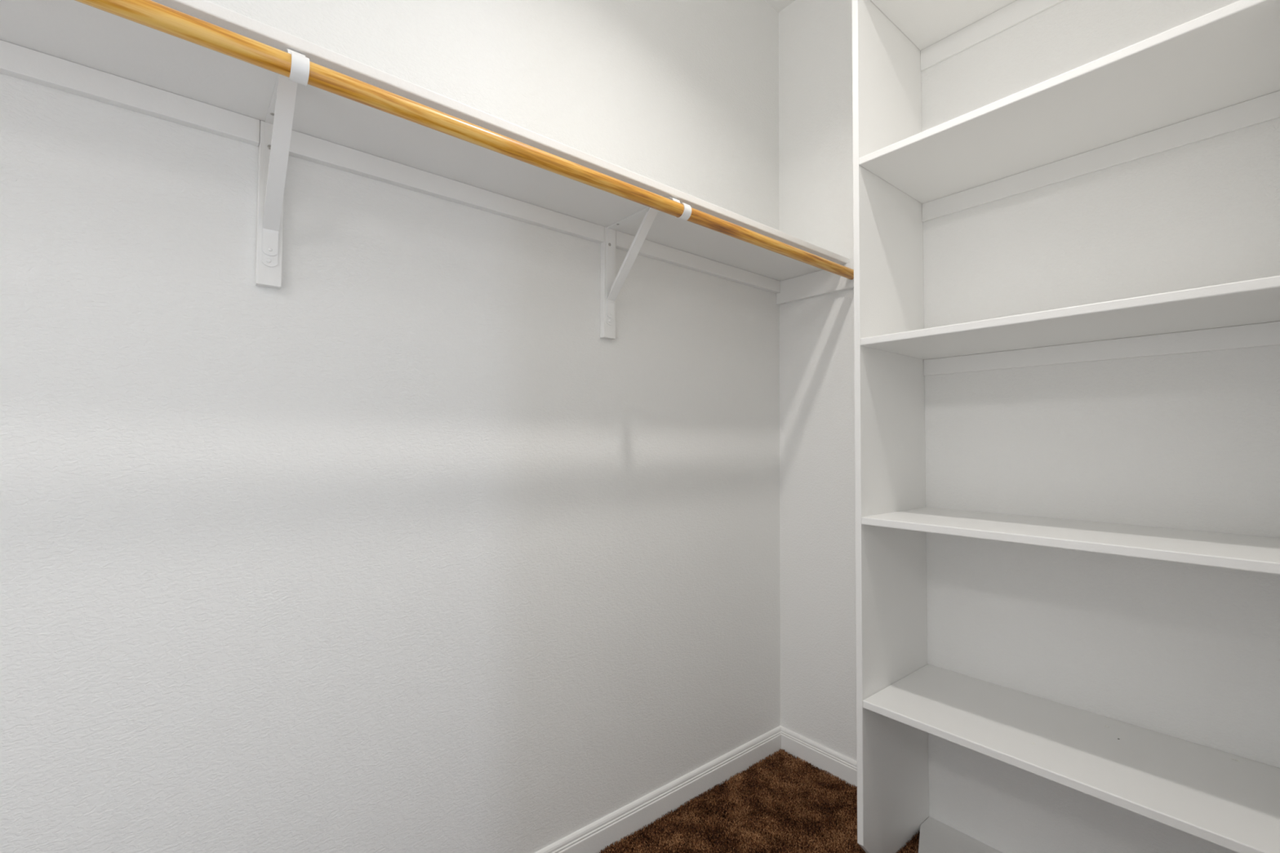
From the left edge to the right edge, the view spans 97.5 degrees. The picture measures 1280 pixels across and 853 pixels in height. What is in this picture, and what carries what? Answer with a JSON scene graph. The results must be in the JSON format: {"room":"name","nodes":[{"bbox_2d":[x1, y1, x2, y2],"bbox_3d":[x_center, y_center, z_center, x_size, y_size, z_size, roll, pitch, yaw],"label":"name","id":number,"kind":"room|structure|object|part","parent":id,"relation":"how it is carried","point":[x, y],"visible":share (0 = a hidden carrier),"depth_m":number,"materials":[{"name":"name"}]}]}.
{"room":"walk-in closet","nodes":[
{"label":"walk-in closet","id":0,"kind":"room"},
{"bbox_2d":[0,0,780,852],"bbox_3d":[-0.902,-0.241,0.980,3.600,2.743,0.110,2,-2,-40],"label":"wall","id":1,"kind":"structure","parent":0,"point":[385,548],"depth_m":1.20,"materials":[{"name":"white paint"}]},
{"bbox_2d":[0,40,260,146],"bbox_3d":[-1.366,-0.573,0.520,1.684,0.043,0.019,2,-2,-40],"label":"cleat","id":2,"kind":"object","parent":1,"relation":"attached to","point":[17,61],"visible":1,"depth_m":0.93,"materials":[{"name":"white paint"}]},
{"bbox_2d":[255,48,309,288],"bbox_3d":[-0.604,-0.423,0.947,0.040,0.309,0.329,2,-2,-40],"label":"shelf bracket","id":3,"kind":"object","parent":1,"relation":"attached to","point":[275,133],"visible":0.97,"depth_m":1.03,"materials":[{"name":"white metal"}]},
{"bbox_3d":[-0.696,-0.436,1.058,0.026,0.272,0.002,2,-2,-40],"label":"wall leg","id":4,"kind":"part","parent":3,"relation":"part of","materials":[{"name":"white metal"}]},
{"bbox_3d":[-0.597,-0.545,0.943,0.026,0.064,0.308,2,-2,-40],"label":"rod arm","id":5,"kind":"part","parent":3,"relation":"part of","materials":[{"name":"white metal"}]},
{"bbox_2d":[75,0,853,279],"bbox_3d":[-0.542,-0.535,0.812,3.226,0.031,0.031,2,-2,-40],"label":"closet rod","id":6,"kind":"object","parent":3,"relation":"on","point":[151,14],"visible":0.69,"depth_m":0.93,"materials":[{"name":"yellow wood"}]},
{"bbox_2d":[0,0,848,280],"bbox_3d":[-0.660,-0.588,0.933,3.297,0.019,0.284,2,-2,-40],"label":"wall shelf","id":7,"kind":"object","parent":1,"relation":"attached to","point":[73,31],"visible":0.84,"depth_m":1.03,"materials":[{"name":"white paint"}]},
{"bbox_2d":[288,129,604,243],"bbox_3d":[-0.396,-0.543,1.324,0.755,0.043,0.019,2,-2,-40],"label":"cleat","id":8,"kind":"object","parent":1,"relation":"attached to","point":[304,146],"visible":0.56,"depth_m":1.26,"materials":[{"name":"white paint"}]},
{"bbox_2d":[600,196,691,339],"bbox_3d":[0.009,-0.404,1.455,0.040,0.309,0.329,2,-2,-40],"label":"shelf bracket","id":9,"kind":"object","parent":1,"relation":"attached to","point":[611,286],"visible":0.96,"depth_m":1.55,"materials":[{"name":"white metal"}]},
{"bbox_3d":[-0.083,-0.418,1.566,0.026,0.272,0.002,2,-2,-40],"label":"wall leg","id":10,"kind":"part","parent":9,"relation":"part of","materials":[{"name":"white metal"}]},
{"bbox_3d":[0.016,-0.526,1.451,0.026,0.064,0.308,2,-2,-40],"label":"rod arm","id":11,"kind":"part","parent":9,"relation":"part of","materials":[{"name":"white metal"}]},
{"bbox_2d":[534,725,781,852],"bbox_3d":[-0.831,1.089,0.923,3.500,0.080,0.014,2,-2,-40],"label":"baseboard","id":12,"kind":"structure","parent":1,"relation":"attached to","point":[595,837],"depth_m":1.67,"materials":[{"name":"white paint"}]},
{"bbox_2d":[615,230,780,293],"bbox_3d":[0.219,-0.524,1.833,0.759,0.043,0.019,2,-2,-40],"label":"cleat","id":13,"kind":"object","parent":1,"relation":"attached to","point":[624,241],"visible":0.8,"depth_m":1.79,"materials":[{"name":"white paint"}]},
{"bbox_2d":[609,754,919,852],"bbox_3d":[0.345,1.142,-0.491,3.710,0.100,3.910,2,-2,-40],"label":"floor","id":14,"kind":"structure","parent":0,"point":[780,754],"depth_m":1.62,"materials":[{"name":"brown carpet"}]},
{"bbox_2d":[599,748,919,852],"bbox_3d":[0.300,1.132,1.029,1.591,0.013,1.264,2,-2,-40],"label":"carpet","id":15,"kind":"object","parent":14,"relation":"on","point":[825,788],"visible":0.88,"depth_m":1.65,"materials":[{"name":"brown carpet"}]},
{"bbox_2d":[852,0,1279,852],"bbox_3d":[0.944,-0.019,1.273,0.372,2.334,0.771,2,-2,-40],"label":"shelving unit","id":16,"kind":"object","parent":14,"relation":"on","point":[1215,73],"visible":0.98,"depth_m":1.35,"materials":[{"name":"white paint"}]},
{"bbox_3d":[0.703,-0.012,1.563,0.372,2.334,0.016,2,-2,-40],"label":"panel","id":17,"kind":"part","parent":16,"relation":"part of","materials":[{"name":"white paint"}]},
{"bbox_3d":[0.948,-1.164,1.311,0.372,0.019,0.732,2,-2,-40],"label":"shelf","id":18,"kind":"part","parent":16,"relation":"part of","materials":[{"name":"white paint"}]},
{"bbox_3d":[0.946,-0.693,1.296,0.372,0.019,0.732,2,-2,-40],"label":"shelf","id":19,"kind":"part","parent":16,"relation":"part of","materials":[{"name":"white paint"}]},
{"bbox_3d":[0.943,-0.221,1.282,0.372,0.019,0.732,2,-2,-40],"label":"shelf","id":20,"kind":"part","parent":16,"relation":"part of","materials":[{"name":"white paint"}]},
{"bbox_3d":[0.941,0.237,1.268,0.372,0.019,0.732,2,-2,-40],"label":"shelf","id":21,"kind":"part","parent":16,"relation":"part of","materials":[{"name":"white paint"}]},
{"bbox_3d":[0.938,0.698,1.254,0.372,0.019,0.732,2,-2,-40],"label":"shelf","id":22,"kind":"part","parent":16,"relation":"part of","materials":[{"name":"white paint"}]},
{"bbox_2d":[764,0,795,12],"bbox_3d":[0.360,-1.700,-0.403,3.710,0.100,3.910,2,-2,-40],"label":"ceiling","id":23,"kind":"structure","parent":0,"point":[778,5],"depth_m":2.09,"materials":[{"name":"white paint"}]},
{"bbox_2d":[778,0,1279,852],"bbox_3d":[0.934,-0.211,1.671,0.110,2.743,1.390,2,-2,-40],"label":"wall","id":24,"kind":"structure","parent":0,"point":[1188,441],"depth_m":1.43,"materials":[{"name":"white paint"}]},
{"bbox_2d":[776,262,853,305],"bbox_3d":[0.631,-0.498,1.946,0.019,0.083,0.370,2,-2,-40],"label":"cleat","id":25,"kind":"object","parent":24,"relation":"attached to","point":[821,282],"visible":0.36,"depth_m":1.97,"materials":[{"name":"white paint"}]},
{"bbox_2d":[847,267,853,282],"bbox_3d":[0.698,-0.497,1.840,0.013,0.048,0.048,2,-2,-40],"label":"socket","id":26,"kind":"object","parent":25,"relation":"attached to","point":[848,279],"visible":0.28,"depth_m":1.84,"materials":[{"name":"white plastic"}]},
{"bbox_2d":[780,725,857,786],"bbox_3d":[0.668,1.125,1.845,0.014,0.080,0.507,2,-2,-40],"label":"baseboard","id":27,"kind":"structure","parent":24,"relation":"attached to","point":[821,757],"depth_m":1.91,"materials":[{"name":"white paint"}]},
{"bbox_2d":[918,816,1002,852],"bbox_3d":[1.008,1.140,1.284,0.204,0.020,0.753,2,-2,-40],"label":"trim","id":28,"kind":"structure","parent":24,"relation":"attached to","point":[935,837],"depth_m":1.54,"materials":[{"name":"white paint"}]}
]}

